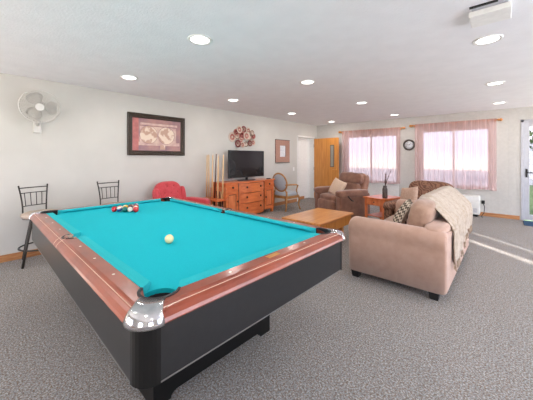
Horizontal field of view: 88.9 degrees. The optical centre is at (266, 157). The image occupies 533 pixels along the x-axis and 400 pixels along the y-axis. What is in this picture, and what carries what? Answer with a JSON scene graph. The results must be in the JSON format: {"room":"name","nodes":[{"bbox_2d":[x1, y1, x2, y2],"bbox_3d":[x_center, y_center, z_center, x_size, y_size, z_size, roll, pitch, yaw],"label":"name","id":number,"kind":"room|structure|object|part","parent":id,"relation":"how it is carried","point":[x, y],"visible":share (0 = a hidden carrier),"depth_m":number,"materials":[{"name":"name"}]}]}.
{"room":"recreation room","nodes":[
{"label":"recreation room","id":0,"kind":"room"},
{"bbox_2d":[0,73,316,255],"bbox_3d":[-1.962,0.125,5.229,0.140,2.440,11.210,0,0,42],"label":"wall","id":1,"kind":"structure","parent":0,"point":[85,145],"depth_m":4.30,"materials":[{"name":"paint"}]},
{"bbox_2d":[18,89,60,132],"bbox_3d":[-3.045,-0.489,3.636,0.357,0.809,0.432,0,0,42],"label":"wall fan","id":2,"kind":"object","parent":1,"relation":"attached to","point":[35,113],"visible":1,"depth_m":3.56,"materials":[{"name":"plastic"}]},
{"bbox_3d":[-3.047,-0.585,3.556,0.172,0.164,0.030,0,0,-25],"label":"blade","id":3,"kind":"part","parent":2,"relation":"part of","materials":[{"name":"plastic"}]},
{"bbox_3d":[-3.014,-0.776,3.530,0.033,0.164,0.174,0,0,42],"label":"blade","id":4,"kind":"part","parent":2,"relation":"part of","materials":[{"name":"plastic"}]},
{"bbox_3d":[-2.898,-0.673,3.641,0.152,0.161,0.070,0,0,-38],"label":"blade","id":5,"kind":"part","parent":2,"relation":"part of","materials":[{"name":"plastic"}]},
{"bbox_2d":[0,199,296,262],"bbox_3d":[-2.346,1.299,4.681,0.014,0.092,9.880,0,0,42],"label":"baseboard","id":6,"kind":"structure","parent":1,"relation":"attached to","point":[14,256],"depth_m":3.62,"materials":[{"name":"brown wood"}]},
{"bbox_2d":[127,112,184,155],"bbox_3d":[-2.006,-0.420,5.040,0.045,0.745,1.094,0,0,42],"label":"picture","id":7,"kind":"object","parent":1,"relation":"attached to","point":[147,134],"visible":1,"depth_m":5.00},
{"bbox_2d":[132,117,179,150],"bbox_3d":[-2.016,-0.420,5.048,0.007,0.585,0.934,0,0,42],"label":"print","id":8,"kind":"object","parent":7,"relation":"attached to","point":[148,133],"depth_m":5.01},
{"bbox_2d":[228,126,255,147],"bbox_3d":[-0.578,-0.520,6.645,0.045,0.540,0.905,0,0,42],"label":"wall art","id":9,"kind":"object","parent":1,"relation":"attached to","point":[241,133],"visible":1,"depth_m":6.64},
{"bbox_3d":[-0.807,-0.495,6.403,0.018,0.240,0.240,0,0,42],"label":"plate","id":10,"kind":"part","parent":9,"relation":"part of","materials":[{"name":"pink ceramic"}]},
{"bbox_3d":[-0.683,-0.345,6.507,0.018,0.180,0.180,0,0,42],"label":"plate","id":11,"kind":"part","parent":9,"relation":"part of","materials":[{"name":"pink ceramic"}]},
{"bbox_3d":[-0.650,-0.685,6.544,0.018,0.180,0.180,0,0,42],"label":"plate","id":12,"kind":"part","parent":9,"relation":"part of","materials":[{"name":"pink ceramic"}]},
{"bbox_3d":[-0.599,-0.545,6.620,0.018,0.220,0.220,0,0,42],"label":"plate","id":13,"kind":"part","parent":9,"relation":"part of","materials":[{"name":"ceramic"}]},
{"bbox_3d":[-0.490,-0.545,6.724,0.018,0.220,0.220,0,0,42],"label":"plate","id":14,"kind":"part","parent":9,"relation":"part of","materials":[{"name":"pink ceramic"}]},
{"bbox_2d":[275,139,289,162],"bbox_3d":[0.465,-0.195,7.828,0.034,0.660,0.650,0,0,42],"label":"picture","id":15,"kind":"object","parent":1,"relation":"attached to","point":[282,147],"visible":1,"depth_m":7.80,"materials":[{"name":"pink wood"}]},
{"bbox_2d":[280,146,284,156],"bbox_3d":[0.458,-0.195,7.835,0.015,0.340,0.280,0,0,42],"label":"print","id":16,"kind":"object","parent":15,"relation":"attached to","point":[282,148],"depth_m":7.83,"materials":[{"name":"white paper"}]},
{"bbox_2d":[297,135,314,201],"bbox_3d":[1.231,0.320,8.813,0.152,2.050,1.010,0,0,42],"label":"trim","id":17,"kind":"structure","parent":1,"relation":"attached to","point":[298,136],"depth_m":9.13,"materials":[{"name":"white wood"}]},
{"bbox_2d":[314,138,338,197],"bbox_3d":[1.912,0.346,8.783,0.909,1.973,0.103,0,0,44],"label":"door","id":18,"kind":"structure","parent":1,"relation":"in","point":[326,150],"depth_m":8.79,"materials":[{"name":"orange wood"}]},
{"bbox_3d":[2.099,-0.065,8.639,0.100,0.660,0.054,0,0,44],"label":"glass","id":19,"kind":"part","parent":18,"relation":"part of","materials":[{"name":"grey glass"}]},
{"bbox_3d":[2.099,-0.065,8.639,0.140,0.700,0.048,0,0,44],"label":"glass frame","id":20,"kind":"part","parent":18,"relation":"part of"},
{"bbox_2d":[0,0,532,125],"bbox_3d":[1.135,-1.155,2.383,8.550,0.120,11.350,0,0,42],"label":"ceiling","id":21,"kind":"structure","parent":0,"point":[405,58],"depth_m":2.82,"materials":[{"name":"paint"}]},
{"bbox_2d":[120,75,137,79],"bbox_3d":[-1.868,-1.091,3.694,0.228,0.009,0.228,0,0,42],"label":"recessed light","id":22,"kind":"object","parent":21,"relation":"in","point":[126,77],"visible":1,"depth_m":3.68,"materials":[{"name":"white glass"}]},
{"bbox_2d":[187,34,211,44],"bbox_3d":[-0.616,-1.091,2.514,0.228,0.009,0.228,0,0,42],"label":"recessed light","id":23,"kind":"object","parent":21,"relation":"in","point":[197,39],"visible":1,"depth_m":2.50,"materials":[{"name":"white glass"}]},
{"bbox_2d":[300,80,314,84],"bbox_3d":[0.591,-1.091,3.917,0.228,0.009,0.228,0,0,42],"label":"recessed light","id":24,"kind":"object","parent":21,"relation":"in","point":[305,82],"visible":1,"depth_m":3.92,"materials":[{"name":"white glass"}]},
{"bbox_2d":[472,34,503,44],"bbox_3d":[2.048,-1.091,2.515,0.228,0.009,0.228,0,0,42],"label":"recessed light","id":25,"kind":"object","parent":21,"relation":"in","point":[489,39],"visible":1,"depth_m":2.50,"materials":[{"name":"white glass"}]},
{"bbox_2d":[469,0,511,27],"bbox_3d":[1.651,-1.070,2.008,0.240,0.050,0.285,0,0,42],"label":"ceiling box","id":26,"kind":"object","parent":21,"relation":"attached to","point":[493,11],"visible":1,"depth_m":1.98,"materials":[{"name":"white plastic"}]},
{"bbox_3d":[1.649,-1.091,2.006,0.200,0.008,0.250,0,0,42],"label":"mounting plate","id":27,"kind":"part","parent":26,"relation":"part of","materials":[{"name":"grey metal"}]},
{"bbox_2d":[485,81,504,85],"bbox_3d":[3.350,-1.091,3.980,0.228,0.009,0.228,0,0,42],"label":"recessed light","id":28,"kind":"object","parent":21,"relation":"in","point":[496,82],"visible":1,"depth_m":3.98,"materials":[{"name":"white glass"}]},
{"bbox_2d":[0,198,532,399],"bbox_3d":[1.134,1.405,2.383,8.271,0.120,11.070,0,0,42],"label":"floor","id":29,"kind":"structure","parent":0,"point":[365,336],"depth_m":1.98,"materials":[{"name":"carpet"}]},
{"bbox_2d":[17,184,56,268],"bbox_3d":[-2.948,0.853,3.577,0.489,0.990,0.489,0,0,37],"label":"bar stool","id":30,"kind":"object","parent":29,"relation":"on","point":[25,216],"visible":0.44,"depth_m":3.50,"materials":[{"name":"metal"}]},
{"bbox_3d":[-2.961,1.056,3.380,0.034,0.583,0.181,0,0,4],"label":"leg","id":31,"kind":"part","parent":30,"relation":"part of","materials":[{"name":"metal"}]},
{"bbox_3d":[-3.146,1.056,3.590,0.181,0.583,0.034,0,0,4],"label":"leg","id":32,"kind":"part","parent":30,"relation":"part of","materials":[{"name":"metal"}]},
{"bbox_3d":[-3.123,0.562,3.646,0.064,0.407,0.356,0,0,22],"label":"backrest","id":33,"kind":"part","parent":30,"relation":"part of","materials":[{"name":"metal"}]},
{"bbox_3d":[-2.948,0.735,3.577,0.444,0.070,0.444,0,0,22],"label":"seat","id":34,"kind":"part","parent":30,"relation":"part of","materials":[{"name":"fabric"}]},
{"bbox_2d":[97,180,119,204],"bbox_3d":[-2.331,0.853,4.186,0.490,0.990,0.496,0,0,-39],"label":"bar stool","id":35,"kind":"object","parent":29,"relation":"on","point":[118,180],"visible":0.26,"depth_m":4.29,"materials":[{"name":"metal"}]},
{"bbox_2d":[152,181,209,203],"bbox_3d":[-1.555,0.887,4.856,0.797,0.916,0.800,0,0,34],"label":"armchair","id":36,"kind":"object","parent":29,"relation":"on","point":[164,189],"visible":0.4,"depth_m":4.96,"materials":[{"name":"fabric"}]},
{"bbox_3d":[-1.792,0.755,4.989,0.254,0.653,0.580,0,0,34],"label":"backrest","id":37,"kind":"part","parent":36,"relation":"part of","materials":[{"name":"red fabric"}]},
{"bbox_3d":[-1.303,0.980,5.084,0.630,0.490,0.140,0,0,34],"label":"armrest","id":38,"kind":"part","parent":36,"relation":"part of","materials":[{"name":"red fabric"}]},
{"bbox_2d":[29,197,345,399],"bbox_3d":[-0.866,0.934,2.322,2.628,0.821,1.518,0,0,43],"label":"pool table","id":39,"kind":"object","parent":29,"relation":"on","point":[165,313],"visible":1,"depth_m":1.46,"materials":[{"name":"teal fabric"}]},
{"bbox_3d":[-1.802,0.559,2.239,1.182,0.058,0.112,0,0,43],"label":"rail","id":40,"kind":"part","parent":39,"relation":"part of","materials":[{"name":"brown wood"}]},
{"bbox_2d":[46,213,80,237],"bbox_3d":[-1.708,0.541,2.259,1.045,0.034,0.050,0,0,43],"label":"cushion","id":41,"kind":"object","parent":39,"relation":"on","point":[73,232],"depth_m":2.12,"materials":[{"name":"teal fabric"}]},
{"bbox_3d":[-1.367,0.792,1.786,2.428,0.005,0.004,0,0,43],"label":"edge trim","id":42,"kind":"part","parent":39,"relation":"part of","materials":[{"name":"brown wood"}]},
{"bbox_3d":[-0.885,0.559,1.383,1.182,0.058,0.112,0,0,43],"label":"rail","id":43,"kind":"part","parent":39,"relation":"part of","materials":[{"name":"brown wood"}]},
{"bbox_2d":[58,199,160,212],"bbox_3d":[-1.725,0.541,3.124,0.050,0.034,1.080,0,0,43],"label":"cushion","id":44,"kind":"object","parent":39,"relation":"on","point":[89,208],"depth_m":3.02,"materials":[{"name":"teal fabric"}]},
{"bbox_3d":[-1.783,0.559,3.178,0.112,0.058,1.326,0,0,43],"label":"rail","id":45,"kind":"part","parent":39,"relation":"part of","materials":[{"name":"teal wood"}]},
{"bbox_2d":[77,235,150,292],"bbox_3d":[-0.871,0.541,1.478,1.045,0.034,0.050,0,0,43],"label":"cushion","id":46,"kind":"object","parent":39,"relation":"on","point":[126,272],"depth_m":1.33,"materials":[{"name":"teal fabric"}]},
{"bbox_3d":[-0.427,0.690,0.959,0.107,0.215,0.046,0,0,-2],"label":"corner post","id":47,"kind":"part","parent":39,"relation":"part of","materials":[{"name":"black wood"}]},
{"bbox_2d":[165,234,173,243],"bbox_3d":[-0.636,0.529,1.776,0.057,0.057,0.057,0,0,-23],"label":"cue ball","id":48,"kind":"object","parent":39,"relation":"on","point":[169,238],"visible":1,"depth_m":1.76,"materials":[{"name":"white plastic"}]},
{"bbox_2d":[170,199,221,211],"bbox_3d":[-0.862,0.541,3.166,1.045,0.034,0.050,0,0,43],"label":"cushion","id":49,"kind":"object","parent":39,"relation":"on","point":[177,201],"depth_m":3.08,"materials":[{"name":"teal fabric"}]},
{"bbox_3d":[-0.848,0.559,3.261,1.182,0.058,0.112,0,0,43],"label":"rail","id":50,"kind":"part","parent":39,"relation":"part of","materials":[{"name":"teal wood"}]},
{"bbox_2d":[179,233,318,286],"bbox_3d":[-0.007,0.541,1.520,0.050,0.034,1.080,0,0,43],"label":"cushion","id":51,"kind":"object","parent":39,"relation":"on","point":[189,281],"depth_m":1.37,"materials":[{"name":"teal fabric"}]},
{"bbox_3d":[0.075,0.792,1.443,0.004,0.005,1.318,0,0,43],"label":"edge trim","id":52,"kind":"part","parent":39,"relation":"part of","materials":[{"name":"black wood"}]},
{"bbox_3d":[0.050,0.559,1.466,0.112,0.058,1.326,0,0,43],"label":"rail","id":53,"kind":"part","parent":39,"relation":"part of","materials":[{"name":"brown wood"}]},
{"bbox_2d":[225,210,315,231],"bbox_3d":[-0.025,0.541,2.385,1.045,0.034,0.050,0,0,43],"label":"cushion","id":54,"kind":"object","parent":39,"relation":"on","point":[284,224],"depth_m":2.30,"materials":[{"name":"teal fabric"}]},
{"bbox_3d":[0.069,0.559,2.405,1.182,0.058,0.112,0,0,43],"label":"rail","id":55,"kind":"part","parent":39,"relation":"part of","materials":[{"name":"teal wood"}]},
{"bbox_2d":[202,187,227,207],"bbox_3d":[-1.062,0.975,5.519,0.560,0.740,0.310,0,0,42],"label":"cue rack","id":56,"kind":"object","parent":29,"relation":"on","point":[215,199],"visible":0.3,"depth_m":5.47,"materials":[{"name":"brown wood"}]},
{"bbox_2d":[206,155,207,196],"bbox_3d":[-1.250,0.610,5.668,0.032,1.370,0.047,0,0,42],"label":"pool cue","id":57,"kind":"object","parent":56,"relation":"on","point":[207,155],"visible":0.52,"depth_m":5.67,"materials":[{"name":"brown wood"}]},
{"bbox_2d":[208,155,209,204],"bbox_3d":[-1.186,0.605,5.590,0.032,1.380,0.034,0,0,42],"label":"pool cue","id":58,"kind":"object","parent":56,"relation":"on","point":[208,155],"visible":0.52,"depth_m":5.58,"materials":[{"name":"brown wood"}]},
{"bbox_2d":[212,154,212,204],"bbox_3d":[-1.095,0.610,5.497,0.032,1.370,0.037,0,0,42],"label":"pool cue","id":59,"kind":"object","parent":56,"relation":"on","point":[212,154],"visible":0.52,"depth_m":5.49,"materials":[{"name":"brown wood"}]},
{"bbox_2d":[202,196,227,201],"bbox_3d":[-1.062,0.833,5.519,0.560,0.025,0.310,0,0,42],"label":"shelf","id":60,"kind":"object","parent":56,"relation":"attached to","point":[215,199],"depth_m":5.39,"materials":[{"name":"brown wood"}]},
{"bbox_2d":[214,153,216,205],"bbox_3d":[-1.062,0.595,5.574,0.084,1.401,0.033,0,0,17],"label":"pool cue","id":61,"kind":"object","parent":56,"relation":"on","point":[216,153],"visible":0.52,"depth_m":5.57,"materials":[{"name":"brown wood"}]},
{"bbox_2d":[217,155,218,205],"bbox_3d":[-0.980,0.620,5.428,0.036,1.350,0.047,0,0,42],"label":"pool cue","id":62,"kind":"object","parent":56,"relation":"on","point":[218,155],"visible":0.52,"depth_m":5.42,"materials":[{"name":"brown wood"}]},
{"bbox_3d":[-0.984,0.850,5.607,0.480,0.490,0.015,0,0,42],"label":"panel","id":63,"kind":"part","parent":56,"relation":"part of","materials":[{"name":"brown wood"}]},
{"bbox_2d":[222,154,223,206],"bbox_3d":[-0.879,0.610,5.439,0.032,1.370,0.057,0,0,42],"label":"pool cue","id":64,"kind":"object","parent":56,"relation":"on","point":[223,154],"visible":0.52,"depth_m":5.44,"materials":[{"name":"brown wood"}]},
{"bbox_3d":[-0.802,0.960,5.442,0.030,0.670,0.030,0,0,42],"label":"post","id":65,"kind":"part","parent":56,"relation":"part of","materials":[{"name":"brown wood"}]},
{"bbox_2d":[213,178,274,213],"bbox_3d":[-0.462,0.935,6.378,0.535,0.820,1.620,0,0,42],"label":"dresser","id":66,"kind":"object","parent":29,"relation":"on","point":[252,196],"visible":0.79,"depth_m":6.15,"materials":[{"name":"brown wood"}]},
{"bbox_3d":[-0.733,0.637,5.822,0.019,0.135,0.330,0,0,42],"label":"drawer","id":67,"kind":"part","parent":66,"relation":"part of","materials":[{"name":"brown wood"}]},
{"bbox_3d":[-0.731,0.975,5.821,0.023,0.500,0.330,0,0,42],"label":"door","id":68,"kind":"part","parent":66,"relation":"part of","materials":[{"name":"brown wood"}]},
{"bbox_3d":[-0.729,0.975,5.819,0.008,0.350,0.180,0,0,42],"label":"panel","id":69,"kind":"part","parent":66,"relation":"part of","materials":[{"name":"brown wood"}]},
{"bbox_2d":[228,150,263,180],"bbox_3d":[-0.471,0.175,6.439,0.260,0.700,1.150,0,0,42],"label":"television","id":70,"kind":"object","parent":66,"relation":"on","point":[241,163],"visible":0.98,"depth_m":6.36,"materials":[{"name":"black plastic"}]},
{"bbox_3d":[-0.316,0.672,6.248,0.107,0.205,0.800,0,0,42],"label":"drawer","id":71,"kind":"part","parent":66,"relation":"part of","materials":[{"name":"brown wood"}]},
{"bbox_3d":[-0.316,0.895,6.248,0.107,0.210,0.800,0,0,42],"label":"drawer","id":72,"kind":"part","parent":66,"relation":"part of","materials":[{"name":"brown wood"}]},
{"bbox_3d":[-0.316,1.130,6.248,0.107,0.230,0.800,0,0,42],"label":"drawer","id":73,"kind":"part","parent":66,"relation":"part of","materials":[{"name":"brown wood"}]},
{"bbox_3d":[0.058,0.637,6.712,0.019,0.135,0.330,0,0,42],"label":"drawer","id":74,"kind":"part","parent":66,"relation":"part of","materials":[{"name":"brown wood"}]},
{"bbox_3d":[0.059,0.975,6.710,0.023,0.500,0.330,0,0,42],"label":"door","id":75,"kind":"part","parent":66,"relation":"part of","materials":[{"name":"brown wood"}]},
{"bbox_3d":[0.061,0.975,6.709,0.008,0.350,0.180,0,0,42],"label":"panel","id":76,"kind":"part","parent":66,"relation":"part of","materials":[{"name":"brown wood"}]},
{"bbox_2d":[272,173,300,211],"bbox_3d":[0.509,0.863,7.137,0.606,0.979,0.574,0,0,-44],"label":"armchair","id":77,"kind":"object","parent":29,"relation":"on","point":[281,184],"visible":0.96,"depth_m":6.95,"materials":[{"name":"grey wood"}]},
{"bbox_3d":[0.343,0.625,6.974,0.112,0.430,0.440,0,0,-44],"label":"backrest","id":78,"kind":"part","parent":77,"relation":"part of","materials":[{"name":"grey fabric"}]},
{"bbox_3d":[0.343,0.625,6.974,0.141,0.503,0.512,0,0,-44],"label":"frame","id":79,"kind":"part","parent":77,"relation":"part of","materials":[{"name":"brown wood"}]},
{"bbox_3d":[0.514,0.925,7.142,0.480,0.138,0.500,0,0,-44],"label":"seat","id":80,"kind":"part","parent":77,"relation":"part of","materials":[{"name":"grey fabric"}]},
{"bbox_3d":[0.514,1.000,7.142,0.470,0.070,0.500,0,0,-44],"label":"seat frame","id":81,"kind":"part","parent":77,"relation":"part of","materials":[{"name":"brown wood"}]},
{"bbox_3d":[0.657,0.816,6.948,0.447,0.309,0.075,0,0,-40],"label":"armrest","id":82,"kind":"part","parent":77,"relation":"part of","materials":[{"name":"brown wood"}]},
{"bbox_2d":[282,208,353,232],"bbox_3d":[0.847,1.130,4.378,0.690,0.430,1.080,0,0,42],"label":"coffee table","id":83,"kind":"object","parent":29,"relation":"on","point":[321,217],"visible":0.44,"depth_m":4.25,"materials":[{"name":"brown wood"}]},
{"bbox_2d":[314,172,369,217],"bbox_3d":[1.811,0.844,6.450,1.025,1.003,1.058,0,0,-24],"label":"recliner","id":84,"kind":"object","parent":29,"relation":"on","point":[350,199],"visible":0.82,"depth_m":6.12,"materials":[{"name":"brown fabric"}]},
{"bbox_3d":[1.609,1.055,6.825,0.860,0.560,0.170,0,0,-24],"label":"panel","id":85,"kind":"part","parent":84,"relation":"part of","materials":[{"name":"brown fabric"}]},
{"bbox_3d":[1.571,0.790,6.807,0.868,0.173,0.202,0,0,-24],"label":"armrest","id":86,"kind":"part","parent":84,"relation":"part of","materials":[{"name":"brown fabric"}]},
{"bbox_3d":[1.686,0.945,6.409,0.726,0.255,0.645,0,0,-24],"label":"seat","id":87,"kind":"part","parent":84,"relation":"part of","materials":[{"name":"brown fabric"}]},
{"bbox_2d":[328,178,346,193],"bbox_3d":[1.639,0.690,6.301,0.236,0.456,0.491,0,0,-23],"label":"throw pillow","id":88,"kind":"object","parent":84,"relation":"on","point":[337,184],"visible":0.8,"depth_m":6.24,"materials":[{"name":"beige fabric"}]},
{"bbox_2d":[339,172,363,183],"bbox_3d":[2.041,0.485,6.572,0.230,0.286,0.749,0,0,-24],"label":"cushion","id":89,"kind":"object","parent":84,"relation":"on","point":[347,177],"depth_m":6.40,"materials":[{"name":"brown fabric"}]},
{"bbox_3d":[1.913,0.789,6.062,0.868,0.173,0.201,0,0,-24],"label":"armrest","id":90,"kind":"part","parent":84,"relation":"part of","materials":[{"name":"brown fabric"}]},
{"bbox_2d":[344,182,360,189],"bbox_3d":[1.996,0.725,6.549,0.236,0.316,0.670,0,0,-24],"label":"lumbar pillow","id":91,"kind":"object","parent":84,"relation":"on","point":[350,185],"depth_m":6.32,"materials":[{"name":"brown fabric"}]},
{"bbox_3d":[1.948,1.055,6.078,0.860,0.560,0.170,0,0,-24],"label":"panel","id":92,"kind":"part","parent":84,"relation":"part of","materials":[{"name":"brown fabric"}]},
{"bbox_3d":[2.125,0.684,6.608,0.316,0.671,0.805,0,0,-24],"label":"backrest","id":93,"kind":"part","parent":84,"relation":"part of","materials":[{"name":"brown fabric"}]},
{"bbox_2d":[363,194,399,219],"bbox_3d":[2.417,1.075,5.658,0.620,0.540,0.500,0,0,-33],"label":"end table","id":94,"kind":"object","parent":29,"relation":"on","point":[376,200],"visible":0.65,"depth_m":5.55,"materials":[{"name":"brown wood"}]},
{"bbox_3d":[2.087,1.089,5.686,0.044,0.512,0.044,0,0,-33],"label":"leg","id":95,"kind":"part","parent":94,"relation":"part of","materials":[{"name":"brown wood"}]},
{"bbox_2d":[367,212,381,217],"bbox_3d":[2.417,1.186,5.658,0.500,0.018,0.400,0,0,-33],"label":"shelf","id":96,"kind":"object","parent":94,"relation":"attached to","point":[378,214],"depth_m":5.66,"materials":[{"name":"brown wood"}]},
{"bbox_3d":[2.186,0.897,5.506,0.017,0.105,0.340,0,0,-33],"label":"drawer","id":97,"kind":"part","parent":94,"relation":"part of","materials":[{"name":"brown wood"}]},
{"bbox_3d":[2.313,1.089,5.344,0.044,0.512,0.044,0,0,-33],"label":"leg","id":98,"kind":"part","parent":94,"relation":"part of","materials":[{"name":"brown wood"}]},
{"bbox_2d":[382,171,390,198],"bbox_3d":[2.385,0.518,5.419,0.120,0.574,0.192,0,0,-8],"label":"vase","id":99,"kind":"object","parent":94,"relation":"on","point":[384,190],"visible":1,"depth_m":5.40,"materials":[{"name":"black ceramic"}]},
{"bbox_2d":[348,198,468,300],"bbox_3d":[1.937,0.897,3.523,0.945,0.896,1.963,0,0,42],"label":"sofa","id":100,"kind":"object","parent":29,"relation":"on","point":[418,253],"visible":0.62,"depth_m":2.77,"materials":[{"name":"beige fabric"}]},
{"bbox_2d":[384,214,394,221],"bbox_3d":[2.098,0.960,3.895,0.660,0.190,0.765,0,0,42],"label":"seat cushion","id":101,"kind":"object","parent":100,"relation":"on","point":[390,218],"depth_m":3.92,"materials":[{"name":"beige fabric"}]},
{"bbox_3d":[1.354,0.971,2.870,0.940,0.598,0.213,0,0,42],"label":"armrest","id":102,"kind":"part","parent":100,"relation":"part of","materials":[{"name":"beige fabric"}]},
{"bbox_2d":[393,199,412,223],"bbox_3d":[1.742,0.725,3.403,0.243,0.405,0.451,0,0,16],"label":"throw pillow","id":103,"kind":"object","parent":100,"relation":"on","point":[399,214],"visible":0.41,"depth_m":3.40,"materials":[{"name":"fabric"}]},
{"bbox_3d":[2.516,0.971,4.179,0.940,0.598,0.213,0,0,42],"label":"armrest","id":104,"kind":"part","parent":100,"relation":"part of","materials":[{"name":"beige fabric"}]},
{"bbox_2d":[407,198,440,226],"bbox_3d":[1.815,0.695,3.111,0.281,0.491,0.788,0,0,42],"label":"cushion","id":105,"kind":"object","parent":100,"relation":"on","point":[422,212],"depth_m":2.83,"materials":[{"name":"beige fabric"}]},
{"bbox_2d":[401,186,472,271],"bbox_3d":[2.211,0.765,3.466,0.578,0.699,1.684,0,0,42],"label":"throw blanket","id":106,"kind":"object","parent":100,"relation":"on","point":[457,210],"visible":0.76,"depth_m":3.13,"materials":[{"name":"beige fabric"}]},
{"bbox_3d":[2.202,0.961,3.287,0.235,0.612,1.890,0,0,42],"label":"frame","id":107,"kind":"part","parent":100,"relation":"part of","materials":[{"name":"beige fabric"}]},
{"bbox_2d":[383,180,453,218],"bbox_3d":[2.795,0.889,4.939,0.997,0.912,0.970,0,0,-37],"label":"patterned armchair","id":108,"kind":"object","parent":29,"relation":"on","point":[424,187],"visible":0.24,"depth_m":5.00,"materials":[{"name":"brown fabric"}]},
{"bbox_3d":[2.528,1.095,5.226,0.820,0.420,0.140,0,0,-37],"label":"panel","id":109,"kind":"part","parent":108,"relation":"part of","materials":[{"name":"brown fabric"}]},
{"bbox_3d":[2.504,0.885,5.208,0.860,0.160,0.190,0,0,-37],"label":"armrest","id":110,"kind":"part","parent":108,"relation":"part of","materials":[{"name":"brown fabric"}]},
{"bbox_2d":[400,186,417,200],"bbox_3d":[2.611,0.715,4.985,0.187,0.422,0.437,0,0,-18],"label":"throw pillow","id":111,"kind":"object","parent":108,"relation":"on","point":[411,193],"visible":0.59,"depth_m":4.91,"materials":[{"name":"beige fabric"}]},
{"bbox_2d":[413,186,438,198],"bbox_3d":[2.982,0.725,5.043,0.225,0.407,0.624,0,0,-37],"label":"pillow","id":112,"kind":"object","parent":108,"relation":"on","point":[422,190],"depth_m":5.03,"materials":[{"name":"brown fabric"}]},
{"bbox_3d":[3.085,0.745,5.123,0.315,0.625,0.780,0,0,-37],"label":"backrest","id":113,"kind":"part","parent":108,"relation":"part of","materials":[{"name":"brown fabric"}]},
{"bbox_2d":[523,221,532,225],"bbox_3d":[5.622,1.339,5.332,0.840,0.012,0.520,0,0,42],"label":"door mat","id":114,"kind":"object","parent":29,"relation":"on","point":[526,223],"visible":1,"depth_m":5.53,"materials":[{"name":"blue fabric"}]},
{"bbox_2d":[298,138,309,197],"bbox_3d":[1.115,0.125,8.909,0.150,2.440,1.200,0,0,42],"label":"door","id":115,"kind":"structure","parent":0,"point":[303,143],"depth_m":9.03,"materials":[{"name":"white wood"}]},
{"bbox_2d":[317,106,532,219],"bbox_3d":[4.910,0.125,6.526,8.410,2.440,0.140,0,0,42],"label":"wall","id":116,"kind":"structure","parent":0,"point":[505,198],"depth_m":6.41,"materials":[{"name":"paint"}]},
{"bbox_2d":[338,127,405,133],"bbox_3d":[3.042,-0.812,8.029,1.976,0.083,0.096,0,0,42],"label":"curtain rod","id":117,"kind":"object","parent":116,"relation":"attached to","point":[400,128],"visible":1,"depth_m":7.89,"materials":[{"name":"orange wood"}]},
{"bbox_2d":[344,128,398,183],"bbox_3d":[3.020,-0.059,7.980,1.712,1.572,0.071,0,0,42],"label":"sheer curtain","id":118,"kind":"object","parent":117,"relation":"hanging from","point":[383,128],"visible":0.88,"depth_m":7.93,"materials":[{"name":"fabric"}]},
{"bbox_2d":[347,134,398,184],"bbox_3d":[3.098,0.030,8.077,1.600,1.410,0.150,0,0,42],"label":"window","id":119,"kind":"structure","parent":116,"relation":"in","point":[392,138],"depth_m":8.01,"materials":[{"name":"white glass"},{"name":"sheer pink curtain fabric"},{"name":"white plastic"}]},
{"bbox_2d":[368,183,398,195],"bbox_3d":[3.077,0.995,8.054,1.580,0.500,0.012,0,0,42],"label":"air conditioner","id":120,"kind":"object","parent":116,"relation":"attached to","point":[373,188],"depth_m":7.83,"materials":[{"name":"white plastic"}]},
{"bbox_2d":[403,139,414,149],"bbox_3d":[3.854,-0.355,7.348,0.304,0.304,0.035,0,0,42],"label":"wall clock","id":121,"kind":"object","parent":116,"relation":"attached to","point":[408,144],"visible":1,"depth_m":7.34,"materials":[{"name":"black plastic"}]},
{"bbox_2d":[409,118,502,127],"bbox_3d":[4.556,-0.852,6.684,1.906,0.083,0.096,0,0,42],"label":"curtain rod","id":122,"kind":"object","parent":116,"relation":"attached to","point":[498,119],"visible":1,"depth_m":6.53,"materials":[{"name":"orange wood"}]},
{"bbox_2d":[418,121,493,190],"bbox_3d":[4.536,-0.071,6.629,1.653,1.637,0.075,0,0,42],"label":"sheer curtain","id":123,"kind":"object","parent":122,"relation":"hanging from","point":[463,176],"visible":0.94,"depth_m":6.50,"materials":[{"name":"pink fabric"}]},
{"bbox_2d":[421,127,492,189],"bbox_3d":[4.623,0.010,6.722,1.520,1.450,0.150,0,0,42],"label":"window","id":124,"kind":"structure","parent":116,"relation":"in","point":[474,133],"depth_m":6.73,"materials":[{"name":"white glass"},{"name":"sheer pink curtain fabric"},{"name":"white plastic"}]},
{"bbox_3d":[4.606,0.720,6.703,1.520,0.030,0.100,0,0,42],"label":"sill","id":125,"kind":"part","parent":124,"relation":"part of","materials":[{"name":"white wood"}]},
{"bbox_2d":[462,194,479,216],"bbox_3d":[4.511,1.108,6.611,1.080,0.474,0.264,0,0,42],"label":"air conditioner","id":126,"kind":"object","parent":116,"relation":"attached to","point":[474,199],"visible":0.19,"depth_m":6.22,"materials":[{"name":"white plastic"}]},
{"bbox_2d":[480,212,519,219],"bbox_3d":[3.607,1.302,7.581,5.060,0.085,0.014,0,0,42],"label":"baseboard","id":127,"kind":"structure","parent":116,"relation":"attached to","point":[481,213],"depth_m":6.11,"materials":[{"name":"brown wood"}]},
{"bbox_2d":[521,119,532,219],"bbox_3d":[5.957,0.260,5.588,1.060,2.170,0.152,0,0,42],"label":"trim","id":128,"kind":"structure","parent":116,"relation":"attached to","point":[527,120],"depth_m":5.87,"materials":[{"name":"white wood"}]},
{"bbox_2d":[524,122,532,220],"bbox_3d":[5.913,0.281,5.540,0.956,2.108,0.132,0,0,42],"label":"door","id":129,"kind":"structure","parent":116,"relation":"in","point":[528,126],"depth_m":5.83,"materials":[{"name":"grey metal"}]},
{"bbox_3d":[5.943,0.270,5.572,0.800,1.900,0.006,0,0,42],"label":"glass","id":130,"kind":"part","parent":129,"relation":"part of","materials":[{"name":"clear glass"}]}
]}

